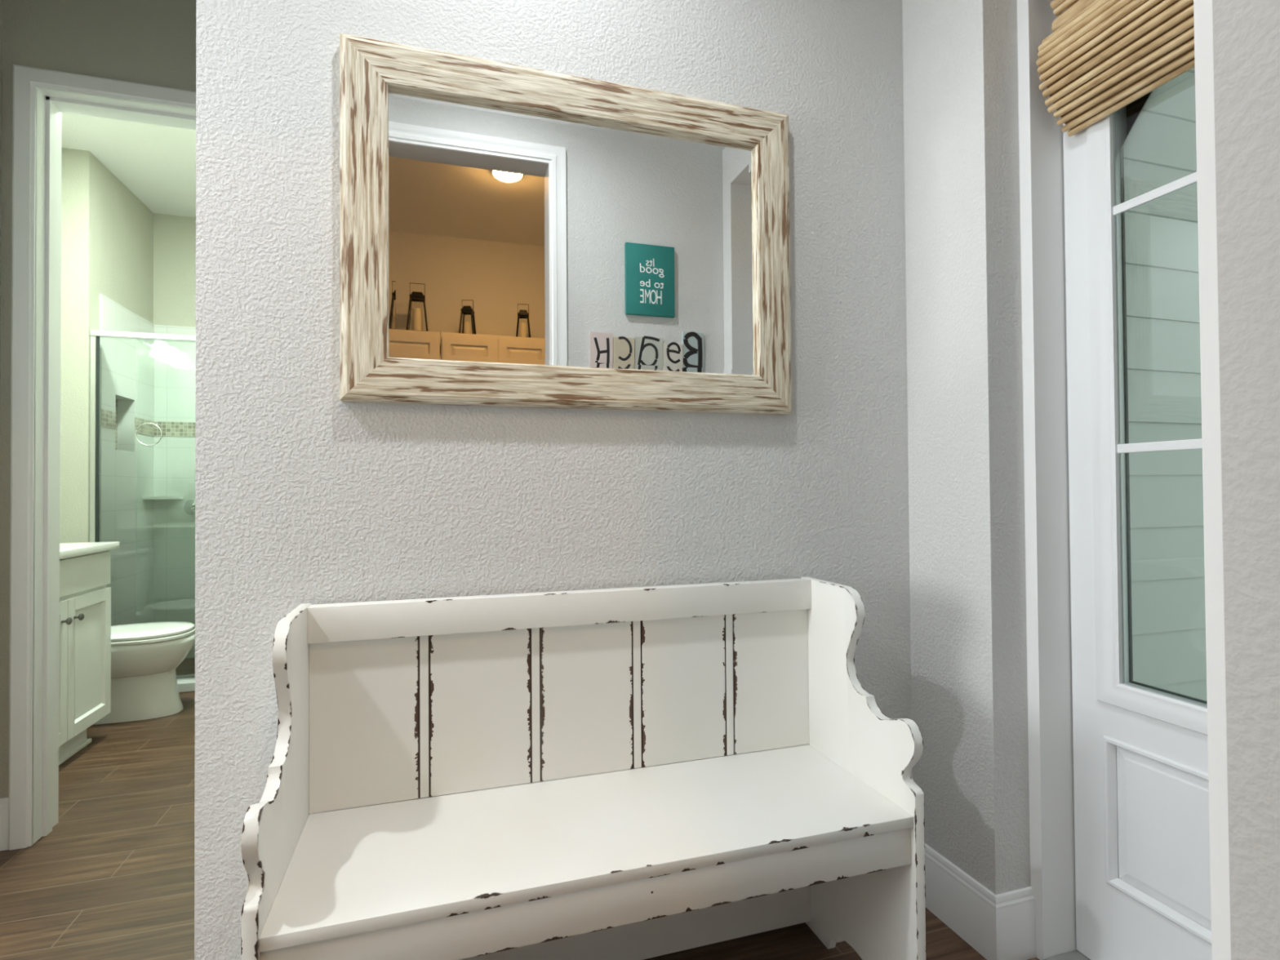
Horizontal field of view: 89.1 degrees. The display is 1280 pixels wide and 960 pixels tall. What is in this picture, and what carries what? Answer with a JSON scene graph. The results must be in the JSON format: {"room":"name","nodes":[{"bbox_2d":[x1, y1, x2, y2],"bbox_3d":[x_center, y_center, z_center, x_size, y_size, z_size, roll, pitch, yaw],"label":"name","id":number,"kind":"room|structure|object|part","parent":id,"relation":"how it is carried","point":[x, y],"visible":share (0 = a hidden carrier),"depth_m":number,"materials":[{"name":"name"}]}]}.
{"room":"entryway","nodes":[
{"label":"entryway","id":0,"kind":"room"},
{"bbox_2d":[0,0,3,404],"bbox_3d":[-1.934,-0.345,1.540,0.120,3.000,1.070,0,-1,-17],"label":"wall","id":1,"kind":"structure","parent":0,"point":[1,1],"depth_m":2.07,"materials":[{"name":"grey paint"}]},
{"bbox_2d":[0,0,195,798],"bbox_3d":[-1.935,-0.336,2.173,1.820,3.000,0.140,0,-1,-17],"label":"wall","id":2,"kind":"structure","parent":0,"point":[144,42],"depth_m":2.13,"materials":[{"name":"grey paint"}]},
{"bbox_2d":[0,797,8,850],"bbox_3d":[-2.005,1.083,2.047,0.033,0.159,0.015,0,-1,-17],"label":"baseboard","id":3,"kind":"structure","parent":2,"relation":"attached to","point":[4,801],"depth_m":2.04,"materials":[{"name":"white paint"}]},
{"bbox_2d":[8,64,195,849],"bbox_3d":[-1.628,-0.084,2.256,0.819,2.493,0.163,0,-1,-17],"label":"door frame","id":4,"kind":"structure","parent":2,"relation":"attached to","point":[26,80],"depth_m":2.11,"materials":[{"name":"white paint"}]},
{"bbox_2d":[59,147,153,542],"bbox_3d":[-3.280,-0.301,3.966,0.262,3.000,0.940,0,-1,-17],"label":"wall","id":5,"kind":"structure","parent":0,"point":[107,232],"depth_m":3.56,"materials":[{"name":"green paint"}]},
{"bbox_2d":[99,293,154,626],"bbox_3d":[-3.290,0.077,4.020,0.272,2.245,0.820,0,-1,-17],"label":"tiled wall","id":6,"kind":"structure","parent":0,"point":[126,473],"depth_m":4.00,"materials":[{"name":"tile"}]},
{"bbox_2d":[115,399,117,449],"bbox_3d":[-3.303,-0.340,3.904,0.182,0.325,0.252,0,-1,-17],"label":"tile niche","id":7,"kind":"object","parent":6,"relation":"attached to","point":[116,432],"visible":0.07,"depth_m":4.04,"materials":[{"name":"grey tile"}]},
{"bbox_2d":[142,496,183,499],"bbox_3d":[-3.141,0.118,4.288,0.170,0.018,0.170,0,-1,-17],"label":"corner shelf","id":8,"kind":"object","parent":6,"relation":"attached to","point":[144,497],"visible":1,"depth_m":4.28,"materials":[{"name":"white ceramic"}]},
{"bbox_2d":[61,111,195,217],"bbox_3d":[-1.798,-1.902,1.099,6.020,0.100,7.700,0,-1,-17],"label":"ceiling","id":9,"kind":"structure","parent":0,"point":[157,163],"depth_m":3.62,"materials":[{"name":"paint"}]},
{"bbox_2d":[153,324,195,658],"bbox_3d":[-2.611,0.080,4.600,1.368,2.245,0.110,0,-1,-17],"label":"tiled wall","id":10,"kind":"structure","parent":0,"point":[175,362],"depth_m":4.38,"materials":[{"name":"tile"}]},
{"bbox_2d":[101,408,195,436],"bbox_3d":[-2.494,-0.349,4.215,1.368,0.098,0.710,0,-1,-17],"label":"tile band","id":11,"kind":"object","parent":10,"relation":"attached to","point":[108,417],"visible":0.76,"depth_m":4.36,"materials":[{"name":"grey tile"}]},
{"bbox_2d":[183,498,195,515],"bbox_3d":[-3.022,0.182,4.388,0.110,0.110,0.051,0,-1,-17],"label":"shower valve","id":12,"kind":"object","parent":10,"relation":"attached to","point":[189,505],"visible":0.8,"depth_m":4.39,"materials":[{"name":"silver metal"}]},
{"bbox_2d":[153,213,195,327],"bbox_3d":[-2.628,-1.420,4.624,1.378,0.755,0.100,0,-1,-17],"label":"wall","id":13,"kind":"structure","parent":0,"point":[174,236],"depth_m":4.41,"materials":[{"name":"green paint"}]},
{"bbox_2d":[0,657,1039,959],"bbox_3d":[-1.775,1.188,1.057,6.020,0.080,7.700,0,-1,-17],"label":"floor","id":14,"kind":"structure","parent":0,"point":[113,878],"depth_m":1.91,"materials":[{"name":"brown wood"}]},
{"bbox_2d":[58,551,111,764],"bbox_3d":[-2.580,0.745,2.582,0.573,0.859,0.738,0,-1,-17],"label":"vanity cabinet","id":15,"kind":"object","parent":14,"relation":"on","point":[85,597],"visible":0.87,"depth_m":2.79,"materials":[{"name":"white paint"}]},
{"bbox_3d":[-2.292,0.775,2.478,0.020,0.576,0.364,0,-1,-17],"label":"door","id":16,"kind":"part","parent":15,"relation":"part of","materials":[{"name":"white paint"}]},
{"bbox_3d":[-2.309,0.569,2.620,0.032,0.030,0.030,0,-1,-17],"label":"knob","id":17,"kind":"part","parent":15,"relation":"part of","materials":[{"name":"silver metal"}]},
{"bbox_3d":[-2.336,0.570,2.709,0.032,0.030,0.030,0,-1,-17],"label":"knob","id":18,"kind":"part","parent":15,"relation":"part of","materials":[{"name":"silver metal"}]},
{"bbox_3d":[-2.349,0.399,2.658,0.018,0.150,0.731,0,-1,-17],"label":"drawer","id":19,"kind":"part","parent":15,"relation":"part of","materials":[{"name":"white paint"}]},
{"bbox_3d":[-2.400,0.780,2.829,0.020,0.576,0.363,0,-1,-17],"label":"door","id":20,"kind":"part","parent":15,"relation":"part of","materials":[{"name":"white paint"}]},
{"bbox_2d":[59,542,119,559],"bbox_3d":[-2.589,0.255,2.588,0.570,0.120,0.769,0,-1,-17],"label":"countertop","id":21,"kind":"structure","parent":15,"relation":"on","point":[66,549],"depth_m":2.81,"materials":[{"name":"white stone"}]},
{"bbox_2d":[92,621,195,724],"bbox_3d":[-2.675,0.802,3.251,0.775,0.765,0.416,0,-1,-17],"label":"toilet","id":22,"kind":"object","parent":14,"relation":"on","point":[145,657],"visible":0.5,"depth_m":3.21,"materials":[{"name":"white ceramic"}]},
{"bbox_3d":[-2.548,0.788,3.290,0.498,0.020,0.374,0,-1,-17],"label":"seat","id":23,"kind":"part","parent":22,"relation":"part of","materials":[{"name":"white ceramic"}]},
{"bbox_3d":[-2.550,0.762,3.290,0.494,0.027,0.370,0,-1,-17],"label":"lid","id":24,"kind":"part","parent":22,"relation":"part of","materials":[{"name":"white ceramic"}]},
{"bbox_2d":[177,679,195,693],"bbox_3d":[-2.355,1.161,3.762,1.378,0.055,0.130,0,-1,-17],"label":"shower curb","id":25,"kind":"object","parent":14,"relation":"on","point":[186,686],"depth_m":3.64,"materials":[{"name":"white tile"}]},
{"bbox_2d":[88,329,195,680],"bbox_3d":[-2.365,0.152,3.785,1.374,1.962,0.060,0,-1,-17],"label":"shower enclosure","id":26,"kind":"object","parent":25,"relation":"on","point":[95,335],"visible":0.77,"depth_m":3.58,"materials":[{"name":"silver metal"}]},
{"bbox_3d":[-2.757,-0.257,3.651,0.131,0.131,0.007,0,-1,-17],"label":"round pull","id":27,"kind":"part","parent":26,"relation":"part of","materials":[{"name":"silver metal"}]},
{"bbox_3d":[-2.272,0.158,3.824,1.165,1.902,0.006,0,-1,-17],"label":"glass panel","id":28,"kind":"part","parent":26,"relation":"part of","materials":[{"name":"clear glass"}]},
{"bbox_2d":[240,577,926,959],"bbox_3d":[-0.067,0.694,1.315,1.193,0.889,0.418,0,-1,-17],"label":"wooden bench","id":29,"kind":"object","parent":14,"relation":"on","point":[379,702],"visible":1,"depth_m":1.37,"materials":[{"name":"beige paint"}]},
{"bbox_3d":[-0.627,0.696,1.143,0.022,0.889,0.418,0,-1,-17],"label":"panel","id":30,"kind":"part","parent":29,"relation":"part of","materials":[{"name":"beige paint"}]},
{"bbox_3d":[-0.123,0.291,1.491,1.151,0.073,0.037,0,-1,-17],"label":"rail","id":31,"kind":"part","parent":29,"relation":"part of","materials":[{"name":"beige paint"}]},
{"bbox_3d":[-0.124,0.501,1.497,1.151,0.347,0.019,0,-1,-17],"label":"panel","id":32,"kind":"part","parent":29,"relation":"part of","materials":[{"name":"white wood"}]},
{"bbox_3d":[-0.064,0.682,1.303,1.151,0.021,0.384,0,-1,-17],"label":"seat","id":33,"kind":"part","parent":29,"relation":"part of","materials":[{"name":"beige paint"}]},
{"bbox_3d":[-0.121,0.908,1.492,1.151,0.425,0.018,0,-1,-17],"label":"panel","id":34,"kind":"part","parent":29,"relation":"part of","materials":[{"name":"beige paint"}]},
{"bbox_3d":[0.493,0.692,1.487,0.022,0.889,0.418,0,-1,-17],"label":"panel","id":35,"kind":"part","parent":29,"relation":"part of","materials":[{"name":"beige paint"}]},
{"bbox_2d":[1042,950,1090,959],"bbox_3d":[1.115,1.123,1.149,0.200,0.010,0.823,0,-1,-17],"label":"threshold","id":36,"kind":"object","parent":14,"relation":"on","point":[1076,954],"visible":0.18,"depth_m":1.53,"materials":[{"name":"metal"}]},
{"bbox_2d":[194,0,912,959],"bbox_3d":[0.075,-0.358,1.674,2.070,3.000,0.120,0,-1,-17],"label":"wall","id":37,"kind":"structure","parent":0,"point":[304,494],"depth_m":1.49,"materials":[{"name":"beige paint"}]},
{"bbox_2d":[339,32,791,414],"bbox_3d":[-0.124,-0.557,1.533,1.067,0.776,0.036,0,-1,-17],"label":"wall mirror","id":38,"kind":"object","parent":37,"relation":"attached to","point":[511,235],"visible":1,"depth_m":1.51,"materials":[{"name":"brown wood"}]},
{"bbox_3d":[-0.589,-0.556,1.391,0.094,0.776,0.036,0,-1,-17],"label":"frame rail","id":39,"kind":"part","parent":38,"relation":"part of","materials":[{"name":"brown wood"}]},
{"bbox_3d":[-0.126,-0.898,1.538,1.067,0.094,0.036,0,-1,-17],"label":"frame rail","id":40,"kind":"part","parent":38,"relation":"part of","materials":[{"name":"brown wood"}]},
{"bbox_3d":[-0.121,-0.216,1.529,1.067,0.094,0.036,0,-1,-17],"label":"frame rail","id":41,"kind":"part","parent":38,"relation":"part of","materials":[{"name":"brown wood"}]},
{"bbox_2d":[388,88,755,375],"bbox_3d":[-0.126,-0.557,1.540,0.886,0.595,0.005,0,-1,-17],"label":"mirror glass","id":42,"kind":"object","parent":38,"relation":"on","point":[517,234],"depth_m":1.52,"materials":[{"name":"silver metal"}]},
{"bbox_3d":[0.341,-0.559,1.676,0.094,0.776,0.036,0,-1,-17],"label":"frame rail","id":43,"kind":"part","parent":38,"relation":"part of","materials":[{"name":"brown wood"}]},
{"bbox_2d":[902,0,1030,894],"bbox_3d":[1.049,-0.371,1.259,0.253,3.000,1.244,0,-1,-17],"label":"wall","id":44,"kind":"structure","parent":0,"point":[967,575],"depth_m":1.61,"materials":[{"name":"beige paint"}]},
{"bbox_2d":[924,843,1036,959],"bbox_3d":[0.028,1.060,1.420,1.822,0.159,0.294,0,-1,-17],"label":"baseboard","id":45,"kind":"structure","parent":44,"relation":"attached to","point":[1002,926],"depth_m":1.56,"materials":[{"name":"white paint"}]},
{"bbox_2d":[1017,0,1076,959],"bbox_3d":[1.129,-0.115,1.178,0.148,2.485,0.879,0,-1,-17],"label":"door frame","id":46,"kind":"structure","parent":44,"relation":"attached to","point":[1041,140],"depth_m":1.56,"materials":[{"name":"white paint"}]},
{"bbox_2d":[1062,8,1212,959],"bbox_3d":[1.165,-0.103,1.184,0.045,2.438,0.817,0,-1,-17],"label":"door","id":47,"kind":"structure","parent":44,"relation":"in","point":[1142,828],"depth_m":1.47,"materials":[{"name":"white paint"}]},
{"bbox_2d":[1035,0,1195,137],"bbox_3d":[1.092,-1.061,1.168,0.117,0.483,0.779,0,-1,-17],"label":"bamboo shade","id":48,"kind":"object","parent":47,"relation":"attached to","point":[1100,57],"visible":0.95,"depth_m":1.39,"materials":[{"name":"beige wood"}]},
{"bbox_3d":[1.160,-0.361,1.188,0.006,1.630,0.587,0,-1,-17],"label":"glass pane","id":49,"kind":"part","parent":47,"relation":"part of","materials":[{"name":"clear glass"}]},
{"bbox_3d":[1.146,-0.361,1.184,0.011,1.730,0.687,0,-1,-17],"label":"glass frame","id":50,"kind":"part","parent":47,"relation":"part of","materials":[{"name":"white paint"}]},
{"bbox_3d":[1.164,0.746,1.171,0.020,0.334,0.661,0,-1,-17],"label":"panel moulding","id":51,"kind":"part","parent":47,"relation":"part of","materials":[{"name":"white paint"}]},
{"bbox_3d":[1.178,0.746,1.175,0.030,0.326,0.653,0,-1,-17],"label":"raised panel","id":52,"kind":"part","parent":47,"relation":"part of","materials":[{"name":"white paint"}]},
{"bbox_2d":[1124,66,1207,701],"bbox_3d":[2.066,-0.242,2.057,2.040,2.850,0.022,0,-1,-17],"label":"window","id":53,"kind":"structure","parent":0,"point":[1168,614],"depth_m":1.88,"materials":[{"name":"glass"}]},
{"bbox_3d":[-1.354,-0.373,-0.193,5.700,3.000,0.120,0,-1,-17],"label":"wall","id":54,"kind":"structure","parent":0,"visible":0},
{"bbox_2d":[1193,0,1279,959],"bbox_3d":[-0.025,-0.164,0.223,0.952,2.574,0.143,0,-1,-17],"label":"wall","id":55,"kind":"structure","parent":54,"relation":"attached to","point":[1246,33],"depth_m":0.38,"materials":[{"name":"white paint"}]}
]}

